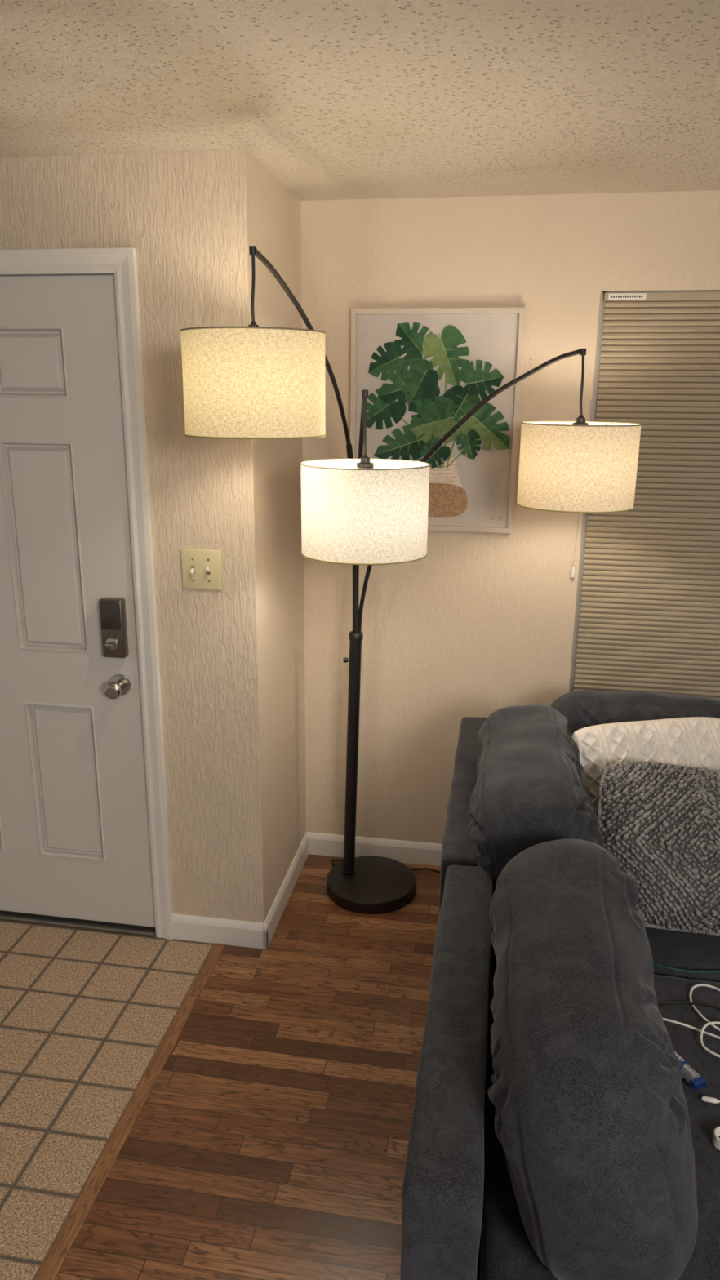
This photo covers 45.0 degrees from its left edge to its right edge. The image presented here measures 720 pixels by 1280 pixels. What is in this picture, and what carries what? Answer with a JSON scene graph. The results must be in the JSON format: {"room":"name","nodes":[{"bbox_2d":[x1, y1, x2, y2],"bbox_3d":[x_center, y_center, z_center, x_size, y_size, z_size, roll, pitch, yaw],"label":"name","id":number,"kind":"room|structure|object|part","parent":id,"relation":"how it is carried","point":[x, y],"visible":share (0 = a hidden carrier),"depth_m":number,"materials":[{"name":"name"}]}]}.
{"room":"living room","nodes":[
{"label":"living room","id":0,"kind":"room"},
{"bbox_2d":[0,920,213,1279],"bbox_3d":[-2.000,1.482,1.148,2.435,0.050,3.986,3,16,9],"label":"floor","id":1,"kind":"structure","parent":0,"point":[85,1014],"depth_m":2.37,"materials":[{"name":"tile"}]},
{"bbox_2d":[0,149,263,923],"bbox_3d":[-1.573,-0.205,2.760,2.599,2.320,0.120,3,16,9],"label":"wall","id":2,"kind":"structure","parent":0,"point":[183,214],"depth_m":2.43,"materials":[{"name":"paint"}]},
{"bbox_2d":[0,275,155,927],"bbox_3d":[-1.116,-0.033,2.662,0.903,2.008,0.115,3,16,9],"label":"door","id":3,"kind":"structure","parent":2,"relation":"in","point":[75,839],"depth_m":2.63,"materials":[{"name":"paint"}]},
{"bbox_3d":[-0.738,0.145,2.624,0.068,0.068,0.070,3,16,9],"label":"knob","id":4,"kind":"part","parent":3,"relation":"part of","materials":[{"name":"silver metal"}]},
{"bbox_2d":[0,910,155,937],"bbox_3d":[-1.118,0.930,2.985,0.910,0.022,0.115,3,16,9],"label":"threshold","id":5,"kind":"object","parent":2,"relation":"attached to","point":[4,915],"depth_m":2.91,"materials":[{"name":"metal"}]},
{"bbox_2d":[0,247,173,939],"bbox_3d":[-1.108,-0.066,2.700,1.038,2.094,0.118,3,16,9],"label":"trim","id":6,"kind":"structure","parent":2,"relation":"attached to","point":[121,263],"depth_m":2.46,"materials":[{"name":"white paint"}]},
{"bbox_2d":[181,548,222,590],"bbox_3d":[-0.459,-0.200,2.495,0.118,0.117,0.025,3,16,9],"label":"light switch","id":7,"kind":"object","parent":2,"relation":"attached to","point":[201,568],"visible":1,"depth_m":2.50,"materials":[{"name":"beige plastic"}]},
{"bbox_2d":[172,913,267,949],"bbox_3d":[-0.457,0.948,2.825,0.320,0.088,0.012,3,16,9],"label":"baseboard","id":8,"kind":"structure","parent":2,"relation":"attached to","point":[184,927],"depth_m":2.82,"materials":[{"name":"white paint"}]},
{"bbox_2d":[53,853,440,1279],"bbox_3d":[0.981,1.559,0.982,3.425,0.050,4.600,3,16,9],"label":"floor","id":9,"kind":"structure","parent":0,"point":[270,1141],"depth_m":2.16,"materials":[{"name":"brown wood"}]},
{"bbox_2d":[33,942,226,1279],"bbox_3d":[-0.779,1.549,0.951,0.040,0.053,3.974,3,16,9],"label":"trim","id":10,"kind":"structure","parent":9,"relation":"on","point":[53,1261],"depth_m":2.11,"materials":[{"name":"brown wood"}]},
{"bbox_2d":[180,245,641,913],"bbox_3d":[0.197,0.024,2.513,1.124,2.049,1.048,3,16,9],"label":"floor lamp","id":11,"kind":"object","parent":9,"relation":"on","point":[253,381],"visible":0.99,"depth_m":2.14,"materials":[{"name":"white fabric"}]},
{"bbox_3d":[-0.246,-0.599,2.034,0.330,0.230,0.330,3,16,9],"label":"lamp shade","id":12,"kind":"part","parent":11,"relation":"part of","materials":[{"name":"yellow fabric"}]},
{"bbox_3d":[-0.243,-0.805,1.978,0.009,0.158,0.013,10,19,30],"label":"cord","id":13,"kind":"part","parent":11,"relation":"part of","materials":[{"name":"plastic"}]},
{"bbox_2d":[248,321,258,326],"bbox_3d":[-0.246,-0.692,2.007,0.046,0.084,0.046,3,16,9],"label":"bulb socket","id":14,"kind":"object","parent":11,"relation":"attached to","point":[252,323],"depth_m":1.99,"materials":[{"name":"black metal"}]},
{"bbox_3d":[-0.137,-0.456,2.452,0.031,1.100,0.764,6,17,17],"label":"arm","id":15,"kind":"part","parent":11,"relation":"part of","materials":[{"name":"black metal"}]},
{"bbox_3d":[-0.041,0.068,2.948,0.032,0.018,0.017,-1,16,-6],"label":"adjusting knob","id":16,"kind":"part","parent":11,"relation":"part of","materials":[{"name":"black metal"}]},
{"bbox_3d":[0.002,-0.323,2.550,0.019,0.792,0.554,0,16,-2],"label":"arm","id":17,"kind":"part","parent":11,"relation":"part of","materials":[{"name":"black metal"}]},
{"bbox_2d":[355,454,373,468],"bbox_3d":[0.013,-0.435,2.235,0.046,0.084,0.046,3,16,9],"label":"bulb socket","id":18,"kind":"object","parent":11,"relation":"attached to","point":[364,463],"depth_m":2.22,"materials":[{"name":"black metal"}]},
{"bbox_3d":[0.013,-0.548,2.205,0.009,0.157,0.012,-3,16,-13],"label":"cord","id":19,"kind":"part","parent":11,"relation":"part of","materials":[{"name":"black plastic"}]},
{"bbox_3d":[0.012,-0.342,2.261,0.330,0.230,0.330,3,16,9],"label":"lamp shade","id":20,"kind":"part","parent":11,"relation":"part of","materials":[{"name":"white fabric"}]},
{"bbox_3d":[0.129,0.865,3.280,0.489,0.009,0.066,3,16,9],"label":"power cord","id":21,"kind":"part","parent":11,"relation":"part of","materials":[{"name":"black plastic"}]},
{"bbox_3d":[0.307,-0.413,2.666,0.690,0.909,0.025,7,17,23],"label":"arm","id":22,"kind":"part","parent":11,"relation":"part of","materials":[{"name":"black metal"}]},
{"bbox_3d":[0.625,-0.504,2.498,0.330,0.230,0.330,3,16,9],"label":"lamp shade","id":23,"kind":"part","parent":11,"relation":"part of","materials":[{"name":"fabric"}]},
{"bbox_2d":[572,414,588,425],"bbox_3d":[0.626,-0.597,2.471,0.046,0.084,0.046,3,16,9],"label":"bulb socket","id":24,"kind":"object","parent":11,"relation":"attached to","point":[580,420],"depth_m":2.45,"materials":[{"name":"black metal"}]},
{"bbox_3d":[0.624,-0.719,2.438,0.015,0.178,0.009,10,18,30],"label":"cord","id":25,"kind":"part","parent":11,"relation":"part of","materials":[{"name":"plastic"}]},
{"bbox_2d":[400,716,719,1279],"bbox_3d":[1.035,0.878,2.039,1.718,0.682,1.874,3,16,9],"label":"sofa","id":26,"kind":"object","parent":9,"relation":"on","point":[461,1218],"visible":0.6,"depth_m":1.49,"materials":[{"name":"grey fabric"}]},
{"bbox_3d":[0.181,0.938,1.693,0.115,0.623,0.895,3,16,9],"label":"backrest","id":27,"kind":"part","parent":26,"relation":"part of","materials":[{"name":"grey fabric"}]},
{"bbox_3d":[0.323,0.685,2.584,0.124,0.623,0.965,3,16,9],"label":"backrest","id":28,"kind":"part","parent":26,"relation":"part of","materials":[{"name":"grey fabric"}]},
{"bbox_3d":[1.086,1.051,2.021,1.592,0.240,1.740,3,16,9],"label":"seat","id":29,"kind":"part","parent":26,"relation":"part of","materials":[{"name":"grey fabric"}]},
{"bbox_2d":[468,704,606,929],"bbox_3d":[0.469,0.474,2.289,0.362,0.457,0.782,3,16,9],"label":"cushion","id":30,"kind":"object","parent":26,"relation":"on","point":[530,789],"visible":0.62,"depth_m":2.02,"materials":[{"name":"grey fabric"}]},
{"bbox_2d":[488,838,697,1279],"bbox_3d":[0.390,0.690,1.534,0.345,0.446,0.767,3,16,9],"label":"cushion","id":31,"kind":"object","parent":26,"relation":"on","point":[592,1123],"visible":1,"depth_m":1.24,"materials":[{"name":"grey fabric"}]},
{"bbox_2d":[479,960,719,1279],"bbox_3d":[0.697,0.962,1.608,0.929,0.151,0.900,3,16,9],"label":"seat cushion","id":32,"kind":"object","parent":26,"relation":"on","point":[506,1251],"depth_m":1.52,"materials":[{"name":"grey fabric"}]},
{"bbox_2d":[488,927,719,987],"bbox_3d":[0.815,0.723,2.447,0.894,0.151,0.842,3,16,9],"label":"seat cushion","id":33,"kind":"object","parent":26,"relation":"on","point":[683,950],"depth_m":2.09,"materials":[{"name":"grey fabric"}]},
{"bbox_2d":[550,689,719,733],"bbox_3d":[1.061,0.381,2.631,0.985,0.421,0.275,3,16,9],"label":"cushion","id":34,"kind":"object","parent":26,"relation":"on","point":[582,708],"visible":0.27,"depth_m":2.59,"materials":[{"name":"grey fabric"}]},
{"bbox_2d":[571,716,719,815],"bbox_3d":[0.834,0.422,2.419,0.491,0.377,0.244,-2,16,-10],"label":"throw pillow","id":35,"kind":"object","parent":26,"relation":"on","point":[691,741],"visible":0.29,"depth_m":2.38,"materials":[{"name":"white fabric"}]},
{"bbox_2d":[596,760,719,935],"bbox_3d":[0.861,0.529,2.215,0.547,0.396,0.316,0,16,-1],"label":"throw pillow","id":36,"kind":"object","parent":26,"relation":"on","point":[660,821],"visible":0.83,"depth_m":2.13,"materials":[{"name":"grey fabric"}]},
{"bbox_2d":[653,962,719,973],"bbox_3d":[0.773,0.759,2.037,0.324,0.005,0.068,5,16,14],"label":"power cable","id":37,"kind":"object","parent":26,"relation":"on","point":[654,963],"visible":0.55,"depth_m":2.01,"materials":[{"name":"green plastic"}]},
{"bbox_2d":[657,1001,719,1010],"bbox_3d":[0.760,0.806,1.847,0.350,0.020,0.071,7,17,20],"label":"power cable","id":38,"kind":"object","parent":26,"relation":"on","point":[661,1002],"visible":0.59,"depth_m":1.90,"materials":[{"name":"plastic"}]},
{"bbox_2d":[674,1050,706,1089],"bbox_3d":[0.633,0.840,1.703,0.029,0.030,0.103,-6,17,-22],"label":"connector","id":39,"kind":"object","parent":26,"relation":"on","point":[694,1079],"visible":0.59,"depth_m":1.67,"materials":[{"name":"blue metal"}]},
{"bbox_3d":[0.649,0.851,1.666,0.028,0.013,0.019,-6,17,-22],"label":"clipper blade","id":40,"kind":"part","parent":39,"relation":"part of","materials":[{"name":"blue plastic"}]},
{"bbox_2d":[662,1017,719,1103],"bbox_3d":[0.707,0.836,1.748,0.132,0.019,0.246,-1,16,-4],"label":"charging cable","id":41,"kind":"object","parent":26,"relation":"on","point":[706,1099],"visible":0.93,"depth_m":1.80,"materials":[{"name":"white plastic"}]},
{"bbox_2d":[688,983,719,1057],"bbox_3d":[0.773,0.807,1.850,0.193,0.018,0.218,-5,17,-17],"label":"charging cable","id":42,"kind":"object","parent":26,"relation":"on","point":[708,1023],"visible":1,"depth_m":1.83,"materials":[{"name":"white plastic"}]},
{"bbox_2d":[712,1126,719,1150],"bbox_3d":[0.661,0.889,1.542,0.065,0.024,0.049,3,16,9],"label":"coiled cord","id":43,"kind":"object","parent":26,"relation":"on","point":[716,1140],"visible":1,"depth_m":1.54,"materials":[{"name":"white plastic"}]},
{"bbox_2d":[244,149,306,922],"bbox_3d":[-0.275,-0.203,2.798,0.050,2.320,0.613,3,16,9],"label":"wall","id":44,"kind":"structure","parent":0,"point":[273,213],"depth_m":2.75,"materials":[{"name":"paint"}]},
{"bbox_2d":[262,833,308,948],"bbox_3d":[-0.257,0.875,3.087,0.012,0.088,0.614,3,16,9],"label":"baseboard","id":45,"kind":"structure","parent":44,"relation":"attached to","point":[273,918],"depth_m":3.04,"materials":[{"name":"white paint"}]},
{"bbox_2d":[0,0,719,200],"bbox_3d":[-0.208,-0.827,0.573,5.900,0.100,4.720,3,16,9],"label":"ceiling","id":46,"kind":"structure","parent":0,"point":[337,100],"depth_m":1.74,"materials":[{"name":"beige paint"}]},
{"bbox_2d":[300,190,719,844],"bbox_3d":[1.379,-0.215,2.897,3.420,2.320,0.120,3,16,9],"label":"wall","id":47,"kind":"structure","parent":0,"point":[479,625],"depth_m":2.95,"materials":[{"name":"paint"}]},
{"bbox_2d":[306,831,442,866],"bbox_3d":[1.416,0.879,3.131,3.300,0.088,0.012,3,16,9],"label":"baseboard","id":48,"kind":"structure","parent":47,"relation":"attached to","point":[322,844],"depth_m":3.33,"materials":[{"name":"white paint"}]},
{"bbox_2d":[350,307,525,533],"bbox_3d":[0.243,-0.717,2.870,0.554,0.710,0.028,3,16,9],"label":"picture","id":49,"kind":"object","parent":47,"relation":"attached to","point":[422,370],"visible":0.92,"depth_m":2.85,"materials":[{"name":"paper"}]},
{"bbox_2d":[568,290,719,692],"bbox_3d":[1.217,-0.354,2.878,0.948,1.495,0.114,3,16,9],"label":"window","id":50,"kind":"structure","parent":47,"relation":"in","point":[601,317],"depth_m":2.90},
{"bbox_2d":[570,291,719,699],"bbox_3d":[1.192,-0.356,2.839,0.962,1.461,0.056,3,16,9],"label":"window shade","id":51,"kind":"object","parent":50,"relation":"attached to","point":[649,620],"visible":0.77,"depth_m":2.85,"materials":[{"name":"plastic"}]},
{"bbox_3d":[0.730,-0.506,2.856,0.019,0.550,0.003,3,16,9],"label":"pull cord","id":52,"kind":"part","parent":51,"relation":"part of","materials":[{"name":"white plastic"}]},
{"bbox_3d":[1.218,-1.047,2.646,0.924,0.026,0.042,3,16,9],"label":"head rail","id":53,"kind":"part","parent":51,"relation":"part of","materials":[{"name":"plastic"}]}
]}

